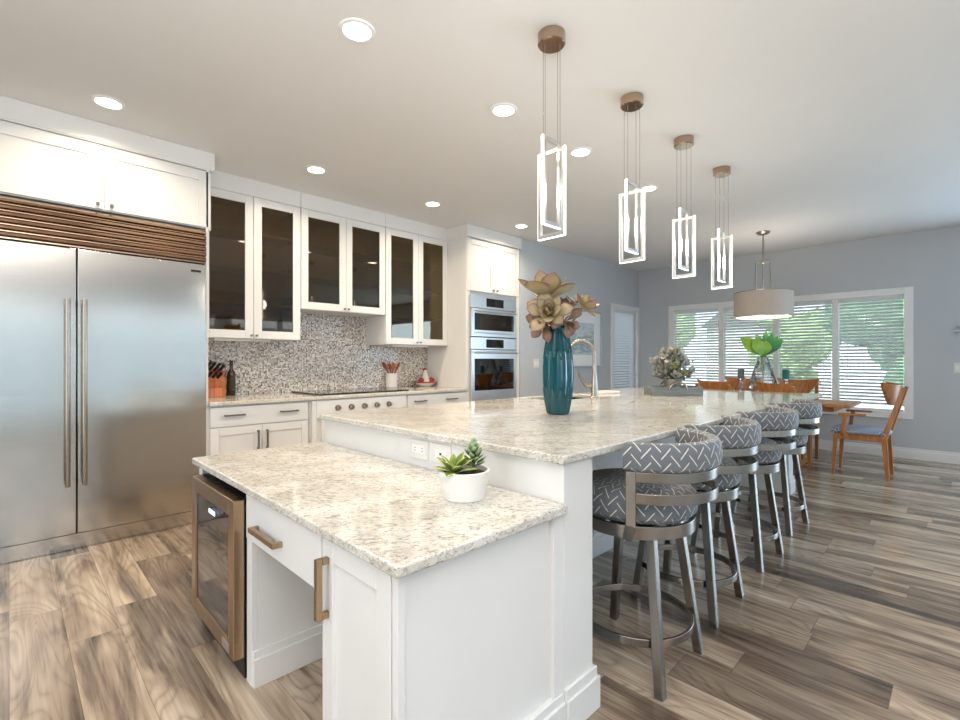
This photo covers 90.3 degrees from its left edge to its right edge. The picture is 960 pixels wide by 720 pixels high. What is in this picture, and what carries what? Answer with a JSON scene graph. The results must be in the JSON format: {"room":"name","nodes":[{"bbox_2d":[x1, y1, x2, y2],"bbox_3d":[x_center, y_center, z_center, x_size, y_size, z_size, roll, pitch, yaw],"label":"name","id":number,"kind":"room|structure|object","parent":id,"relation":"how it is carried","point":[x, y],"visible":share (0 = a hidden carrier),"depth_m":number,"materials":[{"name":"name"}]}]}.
{"room":"kitchen","nodes":[
{"label":"kitchen","id":0,"kind":"room"},
{"bbox_2d":[0,0,959,270],"bbox_3d":[1.375,-1.610,2.451,10.600,0.080,8.160,0,0,-45],"label":"ceiling","id":1,"kind":"structure","parent":0,"point":[833,121],"depth_m":2.87,"materials":[{"name":"paint"}]},
{"bbox_2d":[90,94,125,109],"bbox_3d":[-2.264,-1.566,2.908,0.172,0.008,0.172,0,0,-45],"label":"recessed light","id":2,"kind":"object","parent":1,"relation":"in","point":[108,102],"visible":1,"depth_m":2.90,"materials":[{"name":"white paint"}]},
{"bbox_2d":[305,165,326,173],"bbox_3d":[-1.351,-1.566,3.934,0.172,0.008,0.172,0,0,-45],"label":"recessed light","id":3,"kind":"object","parent":1,"relation":"in","point":[314,169],"visible":1,"depth_m":3.92,"materials":[{"name":"white"}]},
{"bbox_2d":[338,17,375,42],"bbox_3d":[-0.585,-1.566,2.274,0.172,0.008,0.172,0,0,-45],"label":"recessed light","id":4,"kind":"object","parent":1,"relation":"in","point":[357,30],"visible":1,"depth_m":2.27,"materials":[{"name":"white plastic"}]},
{"bbox_2d":[424,201,440,206],"bbox_3d":[-0.476,-1.566,4.798,0.172,0.008,0.172,0,0,-45],"label":"recessed light","id":5,"kind":"object","parent":1,"relation":"in","point":[428,203],"visible":1,"depth_m":4.78,"materials":[{"name":"white"}]},
{"bbox_2d":[490,103,516,116],"bbox_3d":[0.148,-1.566,2.997,0.172,0.008,0.172,0,0,-45],"label":"recessed light","id":6,"kind":"object","parent":1,"relation":"in","point":[500,109],"visible":1,"depth_m":2.99,"materials":[{"name":"white plastic"}]},
{"bbox_2d":[514,224,528,227],"bbox_3d":[0.484,-1.566,5.590,0.172,0.008,0.172,0,0,-45],"label":"recessed light","id":7,"kind":"object","parent":1,"relation":"in","point":[516,225],"visible":1,"depth_m":5.58,"materials":[{"name":"white"}]},
{"bbox_2d":[538,25,565,240],"bbox_3d":[0.345,-1.079,2.302,0.132,0.982,0.132,0,0,0],"label":"pendant light","id":8,"kind":"object","parent":1,"relation":"hanging from","point":[551,38],"visible":1,"depth_m":2.27,"materials":[{"name":"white metal"}]},
{"bbox_2d":[569,147,591,156],"bbox_3d":[0.760,-1.566,3.601,0.172,0.008,0.172,0,0,-45],"label":"recessed light","id":9,"kind":"object","parent":1,"relation":"in","point":[579,151],"visible":1,"depth_m":3.60,"materials":[{"name":"white plastic"}]},
{"bbox_2d":[619,92,644,263],"bbox_3d":[0.909,-1.079,2.859,0.132,0.982,0.132,0,0,0],"label":"pendant light","id":10,"kind":"object","parent":1,"relation":"hanging from","point":[631,101],"visible":1,"depth_m":2.82,"materials":[{"name":"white metal"}]},
{"bbox_2d":[640,185,657,191],"bbox_3d":[1.537,-1.566,4.366,0.172,0.008,0.172,0,0,-45],"label":"recessed light","id":11,"kind":"object","parent":1,"relation":"in","point":[648,188],"visible":0.7,"depth_m":4.33,"materials":[{"name":"white plastic"}]},
{"bbox_2d":[672,134,695,278],"bbox_3d":[1.447,-1.079,3.389,0.132,0.982,0.132,0,0,0],"label":"pendant light","id":12,"kind":"object","parent":1,"relation":"hanging from","point":[683,142],"visible":1,"depth_m":3.36,"materials":[{"name":"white metal"}]},
{"bbox_2d":[711,165,731,288],"bbox_3d":[1.985,-1.079,3.919,0.132,0.982,0.132,0,0,0],"label":"pendant light","id":13,"kind":"object","parent":1,"relation":"hanging from","point":[719,172],"visible":1,"depth_m":3.89,"materials":[{"name":"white metal"}]},
{"bbox_2d":[734,230,793,319],"bbox_3d":[3.470,-1.044,5.852,0.639,1.052,0.639,0,0,-45],"label":"drum pendant","id":14,"kind":"object","parent":1,"relation":"hanging from","point":[774,303],"visible":1,"depth_m":5.62,"materials":[{"name":"beige fabric"}]},
{"bbox_2d":[737,315,791,319],"bbox_3d":[3.470,-0.531,5.852,0.610,0.027,0.610,0,0,-45],"label":"diffuser","id":15,"kind":"object","parent":14,"relation":"attached to","point":[746,317],"depth_m":5.81,"materials":[{"name":"white plastic"}]},
{"bbox_2d":[0,448,959,719],"bbox_3d":[1.375,1.260,2.451,10.600,0.080,8.160,0,0,-45],"label":"floor","id":16,"kind":"structure","parent":0,"point":[858,616],"depth_m":2.17,"materials":[{"name":"brown wood"}]},
{"bbox_2d":[0,196,205,564],"bbox_3d":[-2.779,0.119,3.356,1.355,2.199,0.798,0,0,-45],"label":"refrigerator","id":17,"kind":"object","parent":16,"relation":"on","point":[103,316],"visible":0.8,"depth_m":3.13,"materials":[{"name":"metal"}]},
{"bbox_2d":[0,95,214,455],"bbox_3d":[-2.780,-0.174,3.399,1.415,2.789,0.756,0,0,-45],"label":"tall cabinet","id":18,"kind":"object","parent":16,"relation":"on","point":[48,156],"visible":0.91,"depth_m":3.17,"materials":[{"name":"white paint"}]},
{"bbox_2d":[192,473,246,677],"bbox_3d":[-0.912,0.875,2.204,0.604,0.690,0.570,0,0,-45],"label":"wine cooler","id":19,"kind":"object","parent":16,"relation":"on","point":[219,539],"visible":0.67,"depth_m":1.92,"materials":[{"name":"brown metal"}]},
{"bbox_2d":[203,622,246,677],"bbox_3d":[-1.085,1.180,2.034,0.028,0.080,0.550,0,0,-45],"label":"grille","id":20,"kind":"object","parent":19,"relation":"attached to","point":[241,664],"depth_m":1.85,"materials":[{"name":"black plastic"}]},
{"bbox_2d":[208,401,307,455],"bbox_3d":[-2.017,0.787,4.140,0.789,0.865,0.772,0,0,-45],"label":"base cabinet","id":21,"kind":"object","parent":16,"relation":"on","point":[248,427],"visible":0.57,"depth_m":3.84,"materials":[{"name":"white paint"}]},
{"bbox_2d":[308,395,394,442],"bbox_3d":[-1.374,0.787,4.790,1.030,0.865,0.750,0,0,-45],"label":"base cabinet","id":22,"kind":"object","parent":16,"relation":"on","point":[316,426],"visible":0.02,"depth_m":4.19,"materials":[{"name":"white paint"}]},
{"bbox_2d":[208,386,467,406],"bbox_3d":[-1.349,0.336,4.803,2.672,0.032,0.763,0,0,-45],"label":"countertop","id":23,"kind":"structure","parent":22,"relation":"on","point":[259,398],"depth_m":4.30,"materials":[{"name":"beige stone"}]},
{"bbox_2d":[208,369,225,397],"bbox_3d":[-2.326,0.198,4.167,0.170,0.244,0.200,0,0,-45],"label":"knife block","id":24,"kind":"object","parent":23,"relation":"on","point":[216,387],"visible":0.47,"depth_m":4.13,"materials":[{"name":"brown wood"}]},
{"bbox_2d":[208,362,216,370],"bbox_3d":[-2.363,0.085,4.171,0.137,0.139,0.016,0,0,10],"label":"kitchen knife","id":25,"kind":"object","parent":24,"relation":"in","point":[211,367],"visible":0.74,"depth_m":4.16,"materials":[{"name":"metal"}]},
{"bbox_2d":[213,363,220,371],"bbox_3d":[-2.336,0.095,4.191,0.137,0.139,0.016,0,0,10],"label":"kitchen knife","id":26,"kind":"object","parent":24,"relation":"in","point":[218,365],"visible":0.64,"depth_m":4.18,"materials":[{"name":"metal"}]},
{"bbox_2d":[227,360,235,394],"bbox_3d":[-2.257,0.162,4.333,0.071,0.315,0.071,0,0,-45],"label":"bottle","id":27,"kind":"object","parent":23,"relation":"on","point":[231,376],"visible":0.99,"depth_m":4.31,"materials":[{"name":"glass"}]},
{"bbox_2d":[291,387,407,417],"bbox_3d":[-1.287,0.410,4.787,1.030,0.209,0.696,0,0,-45],"label":"cooktop","id":28,"kind":"object","parent":23,"relation":"in","point":[381,402],"visible":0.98,"depth_m":4.57,"materials":[{"name":"silver metal"}]},
{"bbox_2d":[386,373,397,387],"bbox_3d":[-1.029,0.237,5.558,0.136,0.165,0.136,0,0,-45],"label":"utensil crock","id":29,"kind":"object","parent":23,"relation":"on","point":[391,378],"visible":1,"depth_m":5.50,"materials":[{"name":"white ceramic"}]},
{"bbox_2d":[414,368,436,386],"bbox_3d":[-0.663,0.205,5.807,0.284,0.229,0.284,0,0,-45],"label":"dish","id":30,"kind":"object","parent":23,"relation":"on","point":[426,383],"visible":0.94,"depth_m":5.76,"materials":[{"name":"white ceramic"}]},
{"bbox_2d":[414,381,435,386],"bbox_3d":[-0.663,0.290,5.807,0.280,0.058,0.280,0,0,-45],"label":"bowl","id":31,"kind":"object","parent":30,"relation":"on","point":[426,383],"depth_m":5.72,"materials":[{"name":"white ceramic"}]},
{"bbox_2d":[199,468,565,719],"bbox_3d":[-0.540,0.860,1.895,0.686,0.720,1.643,0,0,-45],"label":"base cabinet","id":32,"kind":"object","parent":16,"relation":"on","point":[477,634],"visible":0.66,"depth_m":1.35,"materials":[{"name":"white paint"}]},
{"bbox_2d":[192,442,567,578],"bbox_3d":[-0.547,0.483,1.915,0.665,0.030,1.701,0,0,-45],"label":"countertop","id":33,"kind":"structure","parent":32,"relation":"on","point":[394,516],"depth_m":1.54,"materials":[{"name":"beige stone"}]},
{"bbox_2d":[432,437,489,502],"bbox_3d":[-0.059,0.366,1.626,0.202,0.202,0.176,0,0,-45],"label":"succulent planter","id":34,"kind":"object","parent":33,"relation":"on","point":[461,481],"visible":1,"depth_m":1.58,"materials":[{"name":"ceramic"}]},
{"bbox_2d":[406,391,465,406],"bbox_3d":[-0.697,0.787,5.442,0.840,0.865,0.772,0,0,-45],"label":"base cabinet","id":35,"kind":"object","parent":16,"relation":"on","point":[457,396],"visible":0.21,"depth_m":5.16,"materials":[{"name":"white paint"}]},
{"bbox_2d":[427,223,521,401],"bbox_3d":[-0.067,-0.174,6.075,0.960,2.789,0.754,0,0,-45],"label":"oven tower","id":36,"kind":"object","parent":16,"relation":"on","point":[482,261],"visible":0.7,"depth_m":5.68,"materials":[{"name":"white paint"}]},
{"bbox_2d":[470,337,517,400],"bbox_3d":[0.016,0.131,5.965,0.792,0.798,0.587,0,0,-45],"label":"wall oven","id":37,"kind":"object","parent":36,"relation":"in","point":[492,360],"visible":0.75,"depth_m":5.77,"materials":[{"name":"metal"}]},
{"bbox_2d":[470,294,517,338],"bbox_3d":[0.016,-0.520,5.965,0.792,0.490,0.587,0,0,-45],"label":"speed oven","id":38,"kind":"object","parent":36,"relation":"in","point":[490,317],"visible":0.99,"depth_m":5.77,"materials":[{"name":"metal"}]},
{"bbox_2d":[326,420,794,719],"bbox_3d":[1.093,0.780,3.513,3.910,0.880,1.672,0,0,-45],"label":"kitchen island","id":39,"kind":"object","parent":16,"relation":"on","point":[570,484],"visible":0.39,"depth_m":1.65,"materials":[{"name":"white paint"}]},
{"bbox_2d":[410,438,428,460],"bbox_3d":[-0.268,0.393,2.102,0.009,0.084,0.124,0,0,-45],"label":"wall outlet","id":40,"kind":"object","parent":39,"relation":"attached to","point":[419,449],"visible":1,"depth_m":2.09,"materials":[{"name":"white plastic"}]},
{"bbox_2d":[412,444,424,454],"bbox_3d":[-0.270,0.393,2.100,0.003,0.036,0.090,0,0,-45],"label":"socket","id":41,"kind":"object","parent":40,"relation":"attached to","point":[417,449],"depth_m":2.10,"materials":[{"name":"white plastic"}]},
{"bbox_2d":[432,442,450,463],"bbox_3d":[-0.163,0.393,1.995,0.009,0.084,0.124,0,0,-45],"label":"wall outlet","id":42,"kind":"object","parent":39,"relation":"attached to","point":[438,449],"visible":0.75,"depth_m":2.00,"materials":[{"name":"white plastic"}]},
{"bbox_2d":[435,449,445,457],"bbox_3d":[-0.165,0.393,1.994,0.003,0.034,0.066,0,0,-45],"label":"socket","id":43,"kind":"object","parent":42,"relation":"attached to","point":[438,452],"depth_m":1.99,"materials":[{"name":"white plastic"}]},
{"bbox_2d":[320,387,822,464],"bbox_3d":[1.094,0.323,3.526,3.990,0.030,1.685,0,0,-45],"label":"island countertop","id":44,"kind":"structure","parent":39,"relation":"on","point":[519,426],"depth_m":2.43,"materials":[{"name":"beige stone"}]},
{"bbox_2d":[543,326,573,414],"bbox_3d":[0.447,0.058,2.731,0.175,0.500,0.174,0,0,31],"label":"vase","id":45,"kind":"object","parent":44,"relation":"on","point":[558,368],"visible":0.89,"depth_m":2.67,"materials":[{"name":"ceramic"}]},
{"bbox_2d":[525,314,551,341],"bbox_3d":[0.338,-0.196,2.680,0.173,0.213,0.155,0,0,17],"label":"bloom","id":46,"kind":"object","parent":45,"relation":"in","point":[546,335],"visible":0.36,"depth_m":2.68,"materials":[{"name":"brown plant"}]},
{"bbox_2d":[518,270,574,298],"bbox_3d":[0.376,-0.301,2.737,0.327,0.420,0.367,0,0,-14],"label":"bloom","id":47,"kind":"object","parent":45,"relation":"in","point":[543,283],"visible":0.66,"depth_m":2.64,"materials":[{"name":"beige plant"}]},
{"bbox_2d":[526,293,573,330],"bbox_3d":[0.373,-0.239,2.646,0.208,0.300,0.241,0,0,-45],"label":"bloom","id":48,"kind":"object","parent":45,"relation":"in","point":[543,305],"visible":1,"depth_m":2.61,"materials":[{"name":"beige plant"}]},
{"bbox_2d":[549,308,581,337],"bbox_3d":[0.479,-0.188,2.658,0.213,0.197,0.146,0,0,-45],"label":"bloom","id":49,"kind":"object","parent":45,"relation":"in","point":[570,327],"visible":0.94,"depth_m":2.65,"materials":[{"name":"brown plant"}]},
{"bbox_2d":[560,297,578,325],"bbox_3d":[0.496,-0.231,2.807,0.173,0.282,0.186,0,0,33],"label":"bloom","id":50,"kind":"object","parent":45,"relation":"in","point":[565,300],"visible":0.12,"depth_m":2.78,"materials":[{"name":"brown plant"}]},
{"bbox_2d":[567,293,600,320],"bbox_3d":[0.598,-0.240,2.744,0.219,0.302,0.188,0,0,-45],"label":"bloom","id":51,"kind":"object","parent":45,"relation":"in","point":[586,302],"visible":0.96,"depth_m":2.71,"materials":[{"name":"beige plant"}]},
{"bbox_2d":[571,339,598,397],"bbox_3d":[0.827,0.069,3.862,0.261,0.478,0.065,0,0,0],"label":"faucet","id":52,"kind":"object","parent":44,"relation":"on","point":[594,384],"visible":0.73,"depth_m":3.85,"materials":[{"name":"silver metal"}]},
{"bbox_2d":[598,390,619,393],"bbox_3d":[1.169,0.296,4.440,0.200,0.022,0.180,0,0,-7],"label":"cutting board","id":53,"kind":"object","parent":44,"relation":"on","point":[599,391],"visible":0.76,"depth_m":4.35,"materials":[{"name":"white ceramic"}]},
{"bbox_2d":[644,381,702,395],"bbox_3d":[1.695,0.246,4.199,0.430,0.123,0.260,0,0,0],"label":"wooden tray","id":54,"kind":"object","parent":44,"relation":"on","point":[653,390],"visible":0.87,"depth_m":4.08,"materials":[{"name":"grey wood"}]},
{"bbox_2d":[649,345,698,386],"bbox_3d":[1.706,0.080,4.215,0.397,0.429,0.411,0,0,14],"label":"plant","id":55,"kind":"object","parent":54,"relation":"in","point":[669,360],"visible":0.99,"depth_m":4.13,"materials":[{"name":"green plant"}]},
{"bbox_2d":[592,427,722,701],"bbox_3d":[0.674,0.760,1.960,0.576,0.926,0.554,0,0,44],"label":"bar stool","id":56,"kind":"object","parent":16,"relation":"on","point":[653,487],"visible":0.93,"depth_m":1.77,"materials":[{"name":"fabric"}]},
{"bbox_2d":[592,468,697,523],"bbox_3d":[0.643,0.547,1.990,0.490,0.135,0.490,0,0,44],"label":"seat cushion","id":57,"kind":"object","parent":56,"relation":"on","point":[653,503],"depth_m":1.80,"materials":[{"name":"fabric"}]},
{"bbox_2d":[631,415,761,627],"bbox_3d":[1.099,0.760,2.428,0.576,0.926,0.554,0,0,44],"label":"bar stool","id":58,"kind":"object","parent":16,"relation":"on","point":[740,437],"visible":0.67,"depth_m":2.24,"materials":[{"name":"fabric"}]},
{"bbox_2d":[695,457,741,489],"bbox_3d":[1.069,0.547,2.458,0.490,0.135,0.490,0,0,44],"label":"seat cushion","id":59,"kind":"object","parent":58,"relation":"on","point":[726,479],"depth_m":2.23,"materials":[{"name":"fabric"}]},
{"bbox_2d":[695,379,739,389],"bbox_3d":[2.912,0.727,5.751,0.622,0.988,0.504,0,0,-45],"label":"dining chair","id":60,"kind":"object","parent":16,"relation":"on","point":[729,385],"visible":0.07,"depth_m":5.54,"materials":[{"name":"orange wood"}]},
{"bbox_2d":[725,377,761,390],"bbox_3d":[3.530,0.727,6.487,0.622,0.988,0.504,0,0,-45],"label":"dining chair","id":61,"kind":"object","parent":16,"relation":"on","point":[746,381],"visible":0.17,"depth_m":6.66,"materials":[{"name":"orange wood"}]},
{"bbox_2d":[690,405,798,572],"bbox_3d":[1.648,0.760,2.984,0.554,0.926,0.576,0,0,-43],"label":"bar stool","id":62,"kind":"object","parent":16,"relation":"on","point":[777,423],"visible":0.64,"depth_m":2.79,"materials":[{"name":"fabric"}]},
{"bbox_2d":[732,437,781,463],"bbox_3d":[1.619,0.547,3.015,0.490,0.135,0.490,0,0,-43],"label":"seat cushion","id":63,"kind":"object","parent":62,"relation":"on","point":[767,453],"depth_m":2.78,"materials":[{"name":"fabric"}]},
{"bbox_2d":[730,399,821,536],"bbox_3d":[2.189,0.760,3.545,0.554,0.926,0.576,0,0,-41],"label":"bar stool","id":64,"kind":"object","parent":16,"relation":"on","point":[809,411],"visible":0.48,"depth_m":3.35,"materials":[{"name":"fabric"}]},
{"bbox_2d":[764,427,807,445],"bbox_3d":[2.160,0.547,3.577,0.490,0.135,0.490,0,0,-41],"label":"seat cushion","id":65,"kind":"object","parent":64,"relation":"on","point":[801,439],"depth_m":3.35,"materials":[{"name":"fabric"}]},
{"bbox_2d":[753,381,810,468],"bbox_3d":[3.347,0.727,5.309,0.622,0.988,0.504,0,0,-45],"label":"dining chair","id":66,"kind":"object","parent":16,"relation":"on","point":[764,387],"visible":0.12,"depth_m":5.15,"materials":[{"name":"orange wood"}]},
{"bbox_2d":[777,378,819,461],"bbox_3d":[3.980,0.727,6.031,0.622,0.988,0.504,0,0,-45],"label":"dining chair","id":67,"kind":"object","parent":16,"relation":"on","point":[807,386],"visible":0.2,"depth_m":6.08,"materials":[{"name":"orange wood"}]},
{"bbox_2d":[793,399,860,467],"bbox_3d":[3.467,0.845,5.848,0.770,0.750,1.800,0,0,-45],"label":"dining table","id":68,"kind":"object","parent":16,"relation":"on","point":[828,405],"visible":0.15,"depth_m":5.20,"materials":[{"name":"orange wood"}]},
{"bbox_2d":[736,378,745,390],"bbox_3d":[3.256,0.346,5.956,0.100,0.246,0.100,0,0,-45],"label":"candle holder","id":69,"kind":"object","parent":68,"relation":"on","point":[742,379],"visible":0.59,"depth_m":5.97,"materials":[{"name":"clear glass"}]},
{"bbox_2d":[738,369,743,377],"bbox_3d":[3.256,0.162,5.956,0.074,0.122,0.074,0,0,-45],"label":"candle","id":70,"kind":"object","parent":69,"relation":"on","point":[740,371],"visible":1,"depth_m":5.92,"materials":[{"name":"grey wax"}]},
{"bbox_2d":[748,357,776,390],"bbox_3d":[3.428,0.220,5.782,0.290,0.500,0.290,0,0,-45],"label":"glass vase","id":71,"kind":"object","parent":68,"relation":"on","point":[753,376],"visible":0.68,"depth_m":5.84,"materials":[{"name":"clear glass"}]},
{"bbox_2d":[740,331,782,382],"bbox_3d":[3.441,0.000,5.846,0.550,0.739,0.188,0,0,-3],"label":"bouquet","id":72,"kind":"object","parent":71,"relation":"in","point":[768,344],"visible":0.95,"depth_m":5.77,"materials":[{"name":"green plant"}]},
{"bbox_3d":[3.596,0.347,5.611,0.100,0.246,0.100,0,0,-45],"label":"candle holder","id":73,"kind":"object","parent":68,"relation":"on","visible":0},
{"bbox_2d":[782,369,789,378],"bbox_3d":[3.596,0.162,5.611,0.074,0.122,0.074,0,0,-45],"label":"candle","id":74,"kind":"object","parent":73,"relation":"on","point":[785,372],"visible":1,"depth_m":5.58,"materials":[{"name":"teal wax"}]},
{"bbox_2d":[831,382,908,480],"bbox_3d":[4.125,0.727,5.074,0.568,0.988,0.622,0,0,-45],"label":"armchair","id":75,"kind":"object","parent":16,"relation":"on","point":[894,394],"visible":1,"depth_m":4.96,"materials":[{"name":"orange wood"}]},
{"bbox_2d":[831,424,891,435],"bbox_3d":[4.084,0.745,5.116,0.504,0.061,0.504,0,0,-45],"label":"seat cushion","id":76,"kind":"object","parent":75,"relation":"on","point":[848,429],"depth_m":4.99,"materials":[{"name":"grey fabric"}]},
{"bbox_2d":[896,461,930,466],"bbox_3d":[5.085,1.217,5.604,0.110,0.005,0.300,0,0,-45],"label":"floor vent","id":77,"kind":"object","parent":16,"relation":"in","point":[896,461],"visible":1,"depth_m":5.60,"materials":[{"name":"silver metal"}]},
{"bbox_2d":[519,239,638,396],"bbox_3d":[1.607,-0.175,7.343,3.200,2.790,0.140,0,0,-45],"label":"wall","id":78,"kind":"structure","parent":0,"point":[608,283],"depth_m":7.01,"materials":[{"name":"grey paint"}]},
{"bbox_2d":[534,359,538,367],"bbox_3d":[0.756,0.045,6.397,0.110,0.120,0.011,0,0,-45],"label":"light switch","id":79,"kind":"object","parent":78,"relation":"attached to","point":[536,361],"visible":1,"depth_m":6.40,"materials":[{"name":"white plastic"}]},
{"bbox_2d":[546,310,601,367],"bbox_3d":[1.406,-0.318,7.024,1.425,0.865,0.028,0,0,-45],"label":"framed picture","id":80,"kind":"object","parent":78,"relation":"attached to","point":[590,329],"visible":0.52,"depth_m":7.25,"materials":[{"name":"white paper"}]},
{"bbox_2d":[566,321,593,354],"bbox_3d":[1.400,-0.320,7.019,1.010,0.480,0.002,0,0,-45],"label":"print","id":81,"kind":"object","parent":80,"relation":"attached to","point":[586,330],"depth_m":7.17},
{"bbox_2d":[611,303,639,389],"bbox_3d":[2.420,0.145,8.120,0.940,2.130,0.155,0,0,-45],"label":"door","id":82,"kind":"structure","parent":78,"relation":"in","point":[613,306],"depth_m":8.19,"materials":[{"name":"white paint"}]},
{"bbox_2d":[615,309,636,388],"bbox_3d":[2.443,0.109,8.104,0.800,1.934,0.061,0,0,-45],"label":"window blind","id":83,"kind":"object","parent":78,"relation":"attached to","point":[624,320],"visible":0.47,"depth_m":8.13,"materials":[{"name":"white plastic"}]},
{"bbox_2d":[639,226,959,452],"bbox_3d":[5.334,-0.175,5.941,0.140,2.790,7.370,0,0,-45],"label":"wall","id":84,"kind":"structure","parent":0,"point":[927,261],"depth_m":6.07,"materials":[{"name":"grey paint"}]},
{"bbox_2d":[668,287,913,419],"bbox_3d":[4.290,-0.085,6.983,0.165,1.630,3.050,0,0,-45],"label":"window","id":85,"kind":"structure","parent":84,"relation":"in","point":[908,292],"depth_m":6.39,"materials":[{"name":"white paint"}]},
{"bbox_2d":[674,308,717,385],"bbox_3d":[3.504,-0.087,7.733,0.061,1.462,0.692,0,0,-45],"label":"window blind","id":86,"kind":"object","parent":85,"relation":"attached to","point":[701,311],"visible":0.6,"depth_m":7.70,"materials":[{"name":"white plastic"}]},
{"bbox_2d":[724,307,772,383],"bbox_3d":[4.036,-0.087,7.193,0.061,1.462,0.665,0,0,-45],"label":"window blind","id":87,"kind":"object","parent":85,"relation":"attached to","point":[731,309],"visible":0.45,"depth_m":7.25,"materials":[{"name":"white plastic"}]},
{"bbox_2d":[779,300,831,398],"bbox_3d":[4.544,-0.087,6.678,0.061,1.462,0.620,0,0,-45],"label":"window blind","id":88,"kind":"object","parent":85,"relation":"attached to","point":[822,304],"visible":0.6,"depth_m":6.63,"materials":[{"name":"white plastic"}]},
{"bbox_2d":[839,294,903,411],"bbox_3d":[5.045,-0.087,6.170,0.061,1.462,0.647,0,0,-45],"label":"window blind","id":89,"kind":"object","parent":85,"relation":"attached to","point":[852,302],"visible":0.88,"depth_m":6.17,"materials":[{"name":"white plastic"}]},
{"bbox_2d":[805,439,959,464],"bbox_3d":[4.422,1.153,6.755,0.016,0.135,4.650,0,0,-45],"label":"baseboard","id":90,"kind":"structure","parent":84,"relation":"attached to","point":[860,448],"depth_m":5.94,"materials":[{"name":"white paint"}]},
{"bbox_2d":[954,363,959,372],"bbox_3d":[5.600,0.090,5.564,0.011,0.120,0.110,0,0,-45],"label":"light switch","id":91,"kind":"object","parent":84,"relation":"attached to","point":[956,365],"visible":1,"depth_m":5.58,"materials":[{"name":"white plastic"}]},
{"bbox_3d":[-2.544,-0.175,4.246,7.340,2.790,0.100,0,0,-45],"label":"wall","id":92,"kind":"structure","parent":0,"visible":0},
{"bbox_2d":[208,170,300,341],"bbox_3d":[-2.105,-0.866,4.296,0.840,1.406,0.426,0,0,-45],"label":"upper cabinet","id":93,"kind":"object","parent":92,"relation":"attached to","point":[254,235],"visible":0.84,"depth_m":4.16,"materials":[{"name":"white paint"}]},
{"bbox_2d":[208,313,426,394],"bbox_3d":[-1.621,-0.131,5.079,2.672,0.899,0.009,0,0,-45],"label":"backsplash","id":94,"kind":"structure","parent":92,"relation":"attached to","point":[331,351],"depth_m":5.00,"materials":[{"name":"tile"}]},
{"bbox_2d":[300,192,384,317],"bbox_3d":[-1.473,-1.024,4.919,0.926,1.089,0.426,0,0,-45],"label":"upper cabinet","id":95,"kind":"object","parent":92,"relation":"attached to","point":[342,245],"visible":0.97,"depth_m":4.76,"materials":[{"name":"white paint"}]},
{"bbox_2d":[366,214,446,346],"bbox_3d":[-0.830,-0.859,5.553,0.873,1.421,0.426,0,0,-45],"label":"upper cabinet","id":96,"kind":"object","parent":92,"relation":"attached to","point":[415,315],"visible":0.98,"depth_m":5.38,"materials":[{"name":"white paint"}]},
{"label":"outside","id":97,"kind":"structure","parent":0,"visible":0},
{"bbox_2d":[682,380,903,409],"bbox_3d":[7.120,1.670,7.021,60.000,0.100,60.000,0,0,-45],"label":"ground","id":98,"kind":"structure","parent":97,"point":[859,405],"depth_m":21.19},
{"bbox_2d":[677,313,695,366],"bbox_3d":[7.515,-0.884,19.692,2.826,5.017,3.218,0,0,6],"label":"tree","id":99,"kind":"object","parent":98,"relation":"on","point":[694,313],"visible":0.05,"depth_m":18.27,"materials":[{"name":"green plant"}]},
{"bbox_2d":[701,311,820,390],"bbox_3d":[13.879,-0.530,22.955,8.400,4.300,3.200,0,0,-45],"label":"house","id":100,"kind":"structure","parent":98,"relation":"on","point":[726,311],"depth_m":20.37,"materials":[{"name":"white paint"}]},
{"bbox_2d":[747,308,841,392],"bbox_3d":[9.208,-0.039,13.977,2.254,3.334,2.413,0,0,-45],"label":"tree","id":101,"kind":"object","parent":98,"relation":"on","point":[815,308],"visible":0.22,"depth_m":13.34,"materials":[{"name":"green plant"}]},
{"bbox_2d":[824,299,903,406],"bbox_3d":[9.220,-0.542,10.185,2.435,4.337,3.227,0,0,-28],"label":"tree","id":102,"kind":"object","parent":98,"relation":"on","point":[901,299],"visible":0.06,"depth_m":10.03,"materials":[{"name":"green plant"}]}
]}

